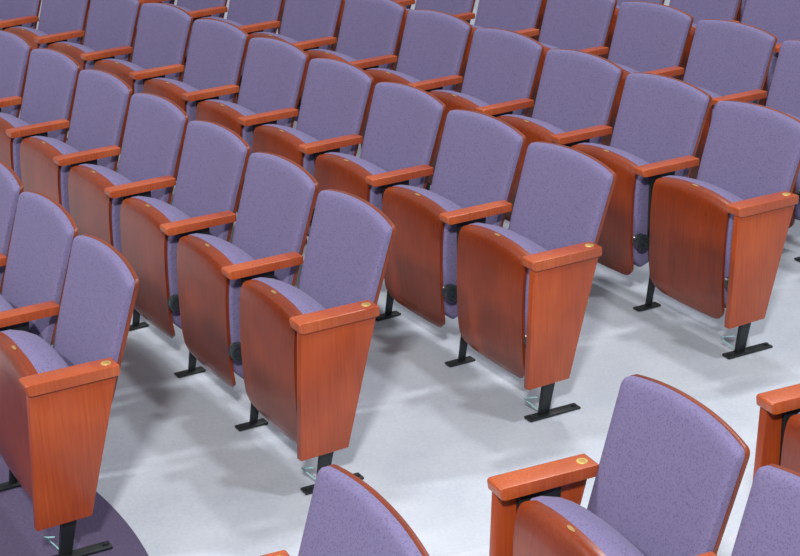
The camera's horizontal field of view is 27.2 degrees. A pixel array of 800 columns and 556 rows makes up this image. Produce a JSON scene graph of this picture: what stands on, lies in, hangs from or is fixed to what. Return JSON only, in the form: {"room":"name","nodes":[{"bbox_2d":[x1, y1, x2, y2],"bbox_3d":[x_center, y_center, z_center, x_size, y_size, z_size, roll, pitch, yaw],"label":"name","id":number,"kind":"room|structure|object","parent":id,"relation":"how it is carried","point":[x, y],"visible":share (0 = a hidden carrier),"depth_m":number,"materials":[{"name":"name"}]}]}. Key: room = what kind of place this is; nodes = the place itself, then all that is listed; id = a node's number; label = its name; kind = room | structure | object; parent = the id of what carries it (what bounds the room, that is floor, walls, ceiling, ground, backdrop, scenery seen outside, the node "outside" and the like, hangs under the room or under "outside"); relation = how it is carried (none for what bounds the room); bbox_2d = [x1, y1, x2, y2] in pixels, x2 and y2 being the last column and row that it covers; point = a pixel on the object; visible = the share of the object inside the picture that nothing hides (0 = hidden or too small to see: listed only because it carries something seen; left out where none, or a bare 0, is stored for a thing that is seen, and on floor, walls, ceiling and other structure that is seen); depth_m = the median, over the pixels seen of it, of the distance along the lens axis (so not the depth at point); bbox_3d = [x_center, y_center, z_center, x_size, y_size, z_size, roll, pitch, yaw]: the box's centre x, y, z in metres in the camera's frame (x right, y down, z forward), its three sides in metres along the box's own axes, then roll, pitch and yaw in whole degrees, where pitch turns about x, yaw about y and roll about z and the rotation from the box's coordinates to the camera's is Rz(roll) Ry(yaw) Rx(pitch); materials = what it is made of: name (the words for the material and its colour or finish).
{"room":"auditorium","nodes":[
{"label":"auditorium","id":0,"kind":"room"},
{"bbox_2d":[19,0,799,555],"bbox_3d":[-0.222,-2.415,13.465,36.240,0.364,62.857,-12,23,-26],"label":"floor","id":1,"kind":"structure","parent":0,"point":[428,435],"depth_m":5.90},
{"bbox_2d":[0,30,31,117],"bbox_3d":[-2.051,-0.760,8.228,0.412,0.858,0.564,-15,25,-33],"label":"seat","id":2,"kind":"object","parent":1,"relation":"on","point":[15,50],"visible":0.77,"depth_m":8.09,"materials":[{"name":"purple fabric"}]},
{"bbox_2d":[0,0,40,118],"bbox_3d":[-2.380,-1.436,10.029,0.412,0.858,0.577,-17,26,-36],"label":"seat","id":3,"kind":"object","parent":1,"relation":"on","point":[13,13],"visible":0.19,"depth_m":9.90,"materials":[{"name":"purple fabric"}]},
{"bbox_2d":[0,48,79,181],"bbox_3d":[-1.731,-0.608,7.797,0.412,0.858,0.564,-15,24,-32],"label":"seat","id":4,"kind":"object","parent":1,"relation":"on","point":[52,75],"visible":0.43,"depth_m":7.67,"materials":[{"name":"purple fabric"}]},
{"bbox_2d":[0,112,29,181],"bbox_3d":[-1.821,-0.550,7.789,0.168,0.449,0.468,-15,24,-32],"label":"seat cushion","id":5,"kind":"object","parent":4,"relation":"on","point":[9,147],"depth_m":7.57,"materials":[{"name":"purple fabric"}]},
{"bbox_2d":[5,0,89,139],"bbox_3d":[-2.024,-1.288,9.606,0.412,0.858,0.577,-17,25,-35],"label":"seat","id":6,"kind":"object","parent":1,"relation":"on","point":[59,20],"visible":0.24,"depth_m":9.49,"materials":[{"name":"purple fabric"}]},
{"bbox_2d":[10,26,47,47],"bbox_3d":[-2.112,-1.228,9.594,0.168,0.449,0.480,-17,25,-35],"label":"seat cushion","id":7,"kind":"object","parent":6,"relation":"on","point":[29,34],"depth_m":9.42,"materials":[{"name":"purple fabric"}]},
{"bbox_2d":[0,454,148,555],"bbox_3d":[-2.805,1.218,4.317,4.400,0.061,4.400,-12,23,-26],"label":"carpet","id":8,"kind":"object","parent":1,"relation":"on","point":[18,534],"visible":0.46,"depth_m":5.23,"materials":[{"name":"purple carpet"}]},
{"bbox_2d":[0,160,23,293],"bbox_3d":[-1.602,0.029,6.104,0.412,0.858,0.574,-13,23,-29],"label":"seat","id":9,"kind":"object","parent":8,"relation":"on","point":[11,186],"visible":0.89,"depth_m":5.90,"materials":[{"name":"purple fabric"}]},
{"bbox_2d":[0,191,77,490],"bbox_3d":[-1.316,0.192,5.648,0.412,0.858,0.574,-13,23,-27],"label":"seat","id":10,"kind":"object","parent":8,"relation":"on","point":[44,232],"visible":0.76,"depth_m":5.56,"materials":[{"name":"purple fabric"}]},
{"bbox_2d":[0,294,13,311],"bbox_3d":[-1.407,0.248,5.644,0.168,0.449,0.471,-13,23,-27],"label":"seat cushion","id":11,"kind":"object","parent":10,"relation":"on","point":[5,306],"depth_m":5.51,"materials":[{"name":"purple fabric"}]},
{"bbox_2d":[0,234,138,555],"bbox_3d":[-1.044,0.359,5.181,0.426,0.858,0.584,-12,23,-26],"label":"seat","id":12,"kind":"object","parent":8,"relation":"on","point":[56,401],"visible":1,"depth_m":4.99,"materials":[{"name":"brown wood"}]},
{"bbox_2d":[1,330,68,373],"bbox_3d":[-1.132,0.412,5.184,0.168,0.449,0.471,-12,23,-26],"label":"seat cushion","id":13,"kind":"object","parent":12,"relation":"on","point":[22,352],"depth_m":5.06,"materials":[{"name":"purple fabric"}]},
{"bbox_2d":[20,69,131,213],"bbox_3d":[-1.420,-0.453,7.360,0.412,0.858,0.564,-14,24,-31],"label":"seat","id":14,"kind":"object","parent":1,"relation":"on","point":[102,99],"visible":0.56,"depth_m":7.26,"materials":[{"name":"purple fabric"}]},
{"bbox_2d":[32,136,79,213],"bbox_3d":[-1.510,-0.396,7.354,0.168,0.449,0.468,-14,24,-31],"label":"seat cushion","id":15,"kind":"object","parent":14,"relation":"on","point":[50,179],"depth_m":7.18,"materials":[{"name":"purple fabric"}]},
{"bbox_2d":[82,0,90,44],"bbox_3d":[-1.997,-1.803,10.951,0.412,0.858,0.584,-18,26,-37],"label":"seat","id":16,"kind":"object","parent":1,"relation":"on","point":[90,0],"visible":0.02,"depth_m":10.76,"materials":[{"name":"purple fabric"}]},
{"bbox_2d":[48,0,140,130],"bbox_3d":[-1.676,-1.137,9.178,0.412,0.858,0.577,-16,25,-34],"label":"seat","id":17,"kind":"object","parent":1,"relation":"on","point":[111,26],"visible":0.34,"depth_m":9.07,"materials":[{"name":"purple fabric"}]},
{"bbox_2d":[56,42,94,68],"bbox_3d":[-1.765,-1.078,9.166,0.168,0.449,0.480,-16,25,-34],"label":"seat cushion","id":18,"kind":"object","parent":17,"relation":"on","point":[74,50],"depth_m":8.98,"materials":[{"name":"brown wood"}]},
{"bbox_2d":[68,93,188,330],"bbox_3d":[-1.118,-0.296,6.918,0.412,0.858,0.564,-14,24,-29],"label":"seat","id":19,"kind":"object","parent":1,"relation":"on","point":[156,126],"visible":0.59,"depth_m":6.81,"materials":[{"name":"purple fabric"}]},
{"bbox_2d":[81,164,131,253],"bbox_3d":[-1.209,-0.239,6.913,0.168,0.449,0.468,-14,24,-29],"label":"seat cushion","id":20,"kind":"object","parent":19,"relation":"on","point":[100,213],"depth_m":6.75,"materials":[{"name":"purple fabric"}]},
{"bbox_2d":[94,3,192,148],"bbox_3d":[-1.337,-0.984,8.742,0.412,0.858,0.577,-15,25,-33],"label":"seat","id":21,"kind":"object","parent":1,"relation":"on","point":[163,30],"visible":0.33,"depth_m":8.65,"materials":[{"name":"purple fabric"}]},
{"bbox_2d":[103,59,145,93],"bbox_3d":[-1.427,-0.925,8.733,0.168,0.449,0.480,-15,25,-33],"label":"seat cushion","id":22,"kind":"object","parent":21,"relation":"on","point":[122,69],"depth_m":8.55,"materials":[{"name":"purple fabric"}]},
{"bbox_2d":[130,0,174,61],"bbox_3d":[-1.627,-1.656,10.529,0.412,0.858,0.584,-17,26,-36],"label":"seat","id":23,"kind":"object","parent":1,"relation":"on","point":[142,1],"visible":0.03,"depth_m":10.28,"materials":[{"name":"purple fabric"}]},
{"bbox_2d":[120,120,249,377],"bbox_3d":[-0.825,-0.136,6.470,0.412,0.858,0.564,-13,23,-28],"label":"seat","id":24,"kind":"object","parent":1,"relation":"on","point":[214,158],"visible":0.91,"depth_m":6.37,"materials":[{"name":"purple fabric"}]},
{"bbox_2d":[131,196,190,328],"bbox_3d":[-0.917,-0.080,6.467,0.168,0.449,0.468,-13,23,-28],"label":"seat cushion","id":25,"kind":"object","parent":24,"relation":"on","point":[153,252],"depth_m":6.34,"materials":[{"name":"brown wood"}]},
{"bbox_2d":[143,19,248,180],"bbox_3d":[-1.008,-0.827,8.301,0.412,0.858,0.577,-15,24,-32],"label":"seat","id":26,"kind":"object","parent":1,"relation":"on","point":[217,48],"visible":0.44,"depth_m":8.21,"materials":[{"name":"purple fabric"}]},
{"bbox_2d":[154,78,197,122],"bbox_3d":[-1.098,-0.769,8.293,0.168,0.449,0.480,-15,24,-32],"label":"seat cushion","id":27,"kind":"object","parent":26,"relation":"on","point":[173,90],"depth_m":8.11,"materials":[{"name":"purple fabric"}]},
{"bbox_2d":[165,0,227,81],"bbox_3d":[-1.267,-1.505,10.101,0.412,0.858,0.584,-16,25,-35],"label":"seat","id":28,"kind":"object","parent":1,"relation":"on","point":[198,9],"visible":0.06,"depth_m":9.94,"materials":[{"name":"purple fabric"}]},
{"bbox_2d":[165,3,192,59],"bbox_3d":[-1.356,-1.446,10.089,0.168,0.449,0.486,-16,25,-35],"label":"seat cushion","id":29,"kind":"object","parent":28,"relation":"on","point":[183,8],"depth_m":9.88,"materials":[{"name":"purple fabric"}]},
{"bbox_2d":[197,0,282,103],"bbox_3d":[-0.915,-1.352,9.667,0.412,0.858,0.584,-16,25,-34],"label":"seat","id":30,"kind":"object","parent":1,"relation":"on","point":[252,16],"visible":0.16,"depth_m":9.57,"materials":[{"name":"purple fabric"}]},
{"bbox_2d":[203,17,244,95],"bbox_3d":[-1.005,-1.293,9.656,0.168,0.449,0.486,-16,25,-34],"label":"seat cushion","id":31,"kind":"object","parent":30,"relation":"on","point":[217,18],"depth_m":9.50,"materials":[{"name":"purple fabric"}]},
{"bbox_2d":[177,152,318,430],"bbox_3d":[-0.543,0.026,6.016,0.412,0.858,0.564,-13,23,-27],"label":"seat","id":32,"kind":"object","parent":1,"relation":"on","point":[278,197],"visible":0.92,"depth_m":5.92,"materials":[{"name":"purple fabric"}]},
{"bbox_2d":[190,233,254,378],"bbox_3d":[-0.635,0.081,6.016,0.168,0.449,0.468,-13,23,-27],"label":"seat cushion","id":33,"kind":"object","parent":32,"relation":"on","point":[214,298],"depth_m":5.89,"materials":[{"name":"brown wood"}]},
{"bbox_2d":[196,37,308,211],"bbox_3d":[-0.688,-0.669,7.854,0.412,0.858,0.577,-14,24,-31],"label":"seat","id":34,"kind":"object","parent":1,"relation":"on","point":[274,71],"visible":0.41,"depth_m":7.76,"materials":[{"name":"purple fabric"}]},
{"bbox_2d":[205,99,255,177],"bbox_3d":[-0.779,-0.612,7.848,0.168,0.449,0.480,-14,24,-31],"label":"seat cushion","id":35,"kind":"object","parent":34,"relation":"on","point":[225,113],"depth_m":7.68,"materials":[{"name":"purple fabric"}]},
{"bbox_2d":[277,0,285,33],"bbox_3d":[-0.493,-1.713,10.570,0.412,0.858,0.584,-16,25,-35],"label":"seat","id":36,"kind":"object","parent":1,"relation":"on","point":[283,5],"visible":0.02,"depth_m":10.62,"materials":[{"name":"purple fabric"}]},
{"bbox_2d":[245,0,343,120],"bbox_3d":[-0.573,-1.197,9.226,0.412,0.858,0.584,-15,25,-33],"label":"seat","id":37,"kind":"object","parent":1,"relation":"on","point":[306,24],"visible":0.23,"depth_m":9.16,"materials":[{"name":"purple fabric"}]},
{"bbox_2d":[256,32,300,120],"bbox_3d":[-0.663,-1.138,9.217,0.168,0.449,0.486,-15,25,-33],"label":"seat cushion","id":38,"kind":"object","parent":37,"relation":"on","point":[258,34],"depth_m":9.09,"materials":[{"name":"purple fabric"}]},
{"bbox_2d":[252,58,373,245],"bbox_3d":[-0.378,-0.508,7.401,0.412,0.858,0.577,-14,24,-30],"label":"seat","id":39,"kind":"object","parent":1,"relation":"on","point":[336,96],"visible":0.38,"depth_m":7.31,"materials":[{"name":"purple fabric"}]},
{"bbox_2d":[262,124,318,236],"bbox_3d":[-0.469,-0.451,7.396,0.168,0.449,0.480,-14,24,-30],"label":"seat cushion","id":40,"kind":"object","parent":39,"relation":"on","point":[284,141],"depth_m":7.24,"materials":[{"name":"purple fabric"}]},
{"bbox_2d":[239,189,395,494],"bbox_3d":[-0.273,0.192,5.553,0.426,0.858,0.574,-12,23,-26],"label":"seat","id":41,"kind":"object","parent":1,"relation":"on","point":[305,348],"visible":0.98,"depth_m":5.40,"materials":[{"name":"brown wood"}]},
{"bbox_2d":[252,277,325,313],"bbox_3d":[-0.362,0.244,5.559,0.168,0.449,0.468,-12,23,-26],"label":"seat cushion","id":42,"kind":"object","parent":41,"relation":"on","point":[269,295],"depth_m":5.45,"materials":[{"name":"purple fabric"}]},
{"bbox_2d":[261,464,428,555],"bbox_3d":[-0.206,0.914,3.643,0.412,0.858,0.645,-12,23,-25],"label":"seat","id":43,"kind":"object","parent":1,"relation":"on","point":[346,516],"visible":1,"depth_m":3.63,"materials":[{"name":"purple fabric"}]},
{"bbox_2d":[301,0,405,100],"bbox_3d":[-0.240,-1.039,8.779,0.412,0.858,0.584,-15,24,-32],"label":"seat","id":44,"kind":"object","parent":1,"relation":"on","point":[370,30],"visible":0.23,"depth_m":8.72,"materials":[{"name":"purple fabric"}]},
{"bbox_2d":[312,49,355,61],"bbox_3d":[-0.330,-0.981,8.772,0.168,0.449,0.486,-15,24,-32],"label":"seat cushion","id":45,"kind":"object","parent":44,"relation":"on","point":[316,53],"depth_m":8.65,"materials":[{"name":"purple fabric"}]},
{"bbox_2d":[332,0,414,51],"bbox_3d":[-0.142,-1.560,10.135,0.412,0.858,0.584,-16,25,-34],"label":"seat","id":46,"kind":"object","parent":1,"relation":"on","point":[406,3],"visible":0.08,"depth_m":10.06,"materials":[{"name":"purple fabric"}]},
{"bbox_2d":[314,82,445,320],"bbox_3d":[-0.077,-0.344,6.942,0.412,0.858,0.577,-13,23,-29],"label":"seat","id":47,"kind":"object","parent":1,"relation":"on","point":[404,123],"visible":0.45,"depth_m":6.85,"materials":[{"name":"purple fabric"}]},
{"bbox_2d":[325,152,386,210],"bbox_3d":[-0.169,-0.288,6.939,0.168,0.449,0.480,-13,23,-29],"label":"seat cushion","id":48,"kind":"object","parent":47,"relation":"on","point":[347,173],"depth_m":6.78,"materials":[{"name":"purple fabric"}]},
{"bbox_2d":[361,9,471,190],"bbox_3d":[0.084,-0.878,8.327,0.412,0.858,0.584,-14,24,-31],"label":"seat","id":49,"kind":"object","parent":1,"relation":"on","point":[434,44],"visible":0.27,"depth_m":8.27,"materials":[{"name":"purple fabric"}]},
{"bbox_2d":[367,68,419,82],"bbox_3d":[-0.007,-0.821,8.321,0.168,0.449,0.486,-14,24,-31],"label":"seat cushion","id":50,"kind":"object","parent":49,"relation":"on","point":[379,75],"depth_m":8.20,"materials":[{"name":"purple fabric"}]},
{"bbox_2d":[392,0,475,70],"bbox_3d":[0.200,-1.404,9.694,0.412,0.858,0.584,-15,25,-33],"label":"seat","id":51,"kind":"object","parent":1,"relation":"on","point":[463,9],"visible":0.05,"depth_m":9.63,"materials":[{"name":"purple fabric"}]},
{"bbox_2d":[382,109,525,366],"bbox_3d":[0.214,-0.179,6.478,0.412,0.858,0.577,-13,23,-27],"label":"seat","id":52,"kind":"object","parent":1,"relation":"on","point":[480,154],"visible":0.88,"depth_m":6.38,"materials":[{"name":"purple fabric"}]},
{"bbox_2d":[392,185,461,318],"bbox_3d":[0.121,-0.123,6.477,0.168,0.449,0.480,-13,23,-27],"label":"seat cushion","id":53,"kind":"object","parent":52,"relation":"on","point":[424,247],"depth_m":6.36,"materials":[{"name":"brown wood"}]},
{"bbox_2d":[427,28,543,184],"bbox_3d":[0.398,-0.715,7.868,0.412,0.858,0.584,-14,24,-30],"label":"seat","id":54,"kind":"object","parent":1,"relation":"on","point":[503,65],"visible":0.38,"depth_m":7.81,"materials":[{"name":"purple fabric"}]},
{"bbox_2d":[433,90,488,106],"bbox_3d":[0.307,-0.659,7.864,0.168,0.449,0.486,-14,24,-30],"label":"seat cushion","id":55,"kind":"object","parent":54,"relation":"on","point":[449,98],"depth_m":7.73,"materials":[{"name":"purple fabric"}]},
{"bbox_2d":[456,0,543,92],"bbox_3d":[0.532,-1.246,9.247,0.412,0.858,0.584,-15,24,-32],"label":"seat","id":56,"kind":"object","parent":1,"relation":"on","point":[519,16],"visible":0.12,"depth_m":9.20,"materials":[{"name":"purple fabric"}]},
{"bbox_2d":[457,141,616,421],"bbox_3d":[0.492,-0.009,6.003,0.430,0.858,0.596,-12,23,-26],"label":"seat","id":57,"kind":"object","parent":1,"relation":"on","point":[523,289],"visible":1,"depth_m":5.87,"materials":[{"name":"brown wood"}]},
{"bbox_2d":[469,223,546,353],"bbox_3d":[0.402,0.044,6.009,0.168,0.449,0.480,-12,23,-26],"label":"seat cushion","id":58,"kind":"object","parent":57,"relation":"on","point":[498,277],"depth_m":5.91,"materials":[{"name":"brown wood"}]},
{"bbox_2d":[534,0,546,40],"bbox_3d":[0.972,-1.612,10.162,0.412,0.858,0.584,-15,25,-33],"label":"seat","id":59,"kind":"object","parent":1,"relation":"on","point":[539,25],"visible":0.02,"depth_m":10.01,"materials":[{"name":"purple fabric"}]},
{"bbox_2d":[496,49,623,221],"bbox_3d":[0.703,-0.550,7.404,0.412,0.858,0.584,-13,23,-29],"label":"seat","id":60,"kind":"object","parent":1,"relation":"on","point":[578,90],"visible":0.37,"depth_m":7.33,"materials":[{"name":"purple fabric"}]},
{"bbox_2d":[502,114,564,144],"bbox_3d":[0.611,-0.494,7.401,0.168,0.449,0.486,-13,23,-29],"label":"seat cushion","id":61,"kind":"object","parent":60,"relation":"on","point":[534,130],"depth_m":7.25,"materials":[{"name":"purple fabric"}]},
{"bbox_2d":[526,0,616,117],"bbox_3d":[0.856,-1.085,8.794,0.412,0.858,0.584,-14,24,-31],"label":"seat","id":62,"kind":"object","parent":1,"relation":"on","point":[581,25],"visible":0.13,"depth_m":8.74,"materials":[{"name":"purple fabric"}]},
{"bbox_2d":[539,42,559,48],"bbox_3d":[0.765,-1.028,8.788,0.168,0.449,0.486,-14,24,-31],"label":"seat cushion","id":63,"kind":"object","parent":62,"relation":"on","point":[546,46],"depth_m":8.64,"materials":[{"name":"purple fabric"}]},
{"bbox_2d":[487,374,749,555],"bbox_3d":[0.521,0.722,4.076,0.425,0.858,0.556,-11,22,-23],"label":"seat","id":64,"kind":"object","parent":1,"relation":"on","point":[669,473],"visible":1,"depth_m":4.03,"materials":[{"name":"purple fabric"}]},
{"bbox_2d":[530,496,643,555],"bbox_3d":[0.462,0.794,4.027,0.168,0.449,0.468,-11,22,-23],"label":"seat cushion","id":65,"kind":"object","parent":64,"relation":"on","point":[559,526],"depth_m":3.96,"materials":[{"name":"purple fabric"}]},
{"bbox_2d":[603,0,664,59],"bbox_3d":[1.304,-1.453,9.714,0.412,0.858,0.584,-15,24,-32],"label":"seat","id":66,"kind":"object","parent":1,"relation":"on","point":[619,2],"visible":0.06,"depth_m":9.53,"materials":[{"name":"purple fabric"}]},
{"bbox_2d":[571,72,711,311],"bbox_3d":[0.998,-0.382,6.934,0.412,0.858,0.584,-13,23,-28],"label":"seat","id":67,"kind":"object","parent":1,"relation":"on","point":[660,122],"visible":0.67,"depth_m":6.80,"materials":[{"name":"purple fabric"}]},
{"bbox_2d":[580,143,649,266],"bbox_3d":[0.905,-0.327,6.933,0.168,0.449,0.486,-13,23,-28],"label":"seat cushion","id":68,"kind":"object","parent":67,"relation":"on","point":[626,218],"depth_m":6.76,"materials":[{"name":"purple fabric"}]},
{"bbox_2d":[603,1,693,145],"bbox_3d":[1.170,-0.922,8.335,0.412,0.858,0.584,-14,24,-30],"label":"seat","id":69,"kind":"object","parent":1,"relation":"on","point":[648,37],"visible":0.28,"depth_m":8.29,"materials":[{"name":"purple fabric"}]},
{"bbox_2d":[615,63,640,72],"bbox_3d":[1.079,-0.866,8.331,0.168,0.449,0.486,-14,24,-30],"label":"seat cushion","id":70,"kind":"object","parent":69,"relation":"on","point":[626,69],"depth_m":8.14,"materials":[{"name":"purple fabric"}]},
{"bbox_2d":[669,0,740,80],"bbox_3d":[1.628,-1.293,9.261,0.412,0.858,0.584,-14,24,-31],"label":"seat","id":71,"kind":"object","parent":1,"relation":"on","point":[699,9],"visible":0.06,"depth_m":9.16,"materials":[{"name":"purple fabric"}]},
{"bbox_2d":[649,100,799,358],"bbox_3d":[1.282,-0.211,6.455,0.434,0.858,0.612,-12,23,-27],"label":"seat","id":72,"kind":"object","parent":1,"relation":"on","point":[717,238],"visible":1,"depth_m":6.34,"materials":[{"name":"brown wood"}]},
{"bbox_2d":[665,175,742,307],"bbox_3d":[1.190,-0.158,6.460,0.168,0.449,0.486,-12,23,-27],"label":"seat cushion","id":73,"kind":"object","parent":72,"relation":"on","point":[698,223],"depth_m":6.36,"materials":[{"name":"brown wood"}]},
{"bbox_2d":[683,19,776,178],"bbox_3d":[1.476,-0.757,7.871,0.412,0.858,0.584,-13,23,-29],"label":"seat","id":74,"kind":"object","parent":1,"relation":"on","point":[728,60],"visible":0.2,"depth_m":7.81,"materials":[{"name":"purple fabric"}]},
{"bbox_2d":[696,86,720,119],"bbox_3d":[1.384,-0.701,7.869,0.168,0.449,0.486,-13,23,-29],"label":"seat cushion","id":75,"kind":"object","parent":74,"relation":"on","point":[710,113],"depth_m":7.61,"materials":[{"name":"purple fabric"}]},
{"bbox_2d":[735,0,745,22],"bbox_3d":[2.077,-1.661,10.182,0.412,0.858,0.584,-15,24,-32],"label":"seat","id":76,"kind":"object","parent":1,"relation":"on","point":[743,2],"visible":0.02,"depth_m":9.92,"materials":[{"name":"purple fabric"}]},
{"bbox_2d":[740,0,745,22],"bbox_3d":[1.986,-1.603,10.174,0.168,0.449,0.486,-15,24,-32],"label":"seat cushion","id":77,"kind":"object","parent":76,"relation":"on","point":[742,5],"depth_m":9.92,"materials":[{"name":"purple fabric"}]},
{"bbox_2d":[696,464,799,555],"bbox_3d":[0.759,0.894,3.598,0.412,0.858,0.550,-10,22,-22],"label":"seat","id":78,"kind":"object","parent":1,"relation":"on","point":[770,522],"visible":1,"depth_m":3.65,"materials":[{"name":"purple fabric"}]},
{"bbox_2d":[741,0,799,105],"bbox_3d":[1.943,-1.130,8.803,0.412,0.858,0.584,-14,24,-30],"label":"seat","id":79,"kind":"object","parent":1,"relation":"on","point":[780,18],"visible":0.07,"depth_m":8.78,"materials":[{"name":"purple fabric"}]},
{"bbox_2d":[766,52,778,101],"bbox_3d":[1.851,-1.073,8.799,0.168,0.449,0.486,-14,24,-30],"label":"seat cushion","id":80,"kind":"object","parent":79,"relation":"on","point":[769,77],"depth_m":8.55,"materials":[{"name":"purple fabric"}]},
{"bbox_2d":[752,383,799,482],"bbox_3d":[1.287,0.540,4.478,0.425,0.858,0.556,-11,22,-23],"label":"seat","id":81,"kind":"object","parent":1,"relation":"on","point":[778,434],"visible":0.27,"depth_m":4.57,"materials":[{"name":"brown wood"}]},
{"bbox_2d":[766,40,799,261],"bbox_3d":[1.771,-0.590,7.402,0.412,0.858,0.584,-13,23,-28],"label":"seat","id":82,"kind":"object","parent":1,"relation":"on","point":[784,92],"visible":0.11,"depth_m":7.51,"materials":[{"name":"purple fabric"}]},
{"bbox_2d":[784,112,799,219],"bbox_3d":[1.679,-0.535,7.401,0.168,0.449,0.486,-13,23,-28],"label":"seat cushion","id":83,"kind":"object","parent":82,"relation":"on","point":[796,190],"depth_m":7.22,"materials":[{"name":"purple fabric"}]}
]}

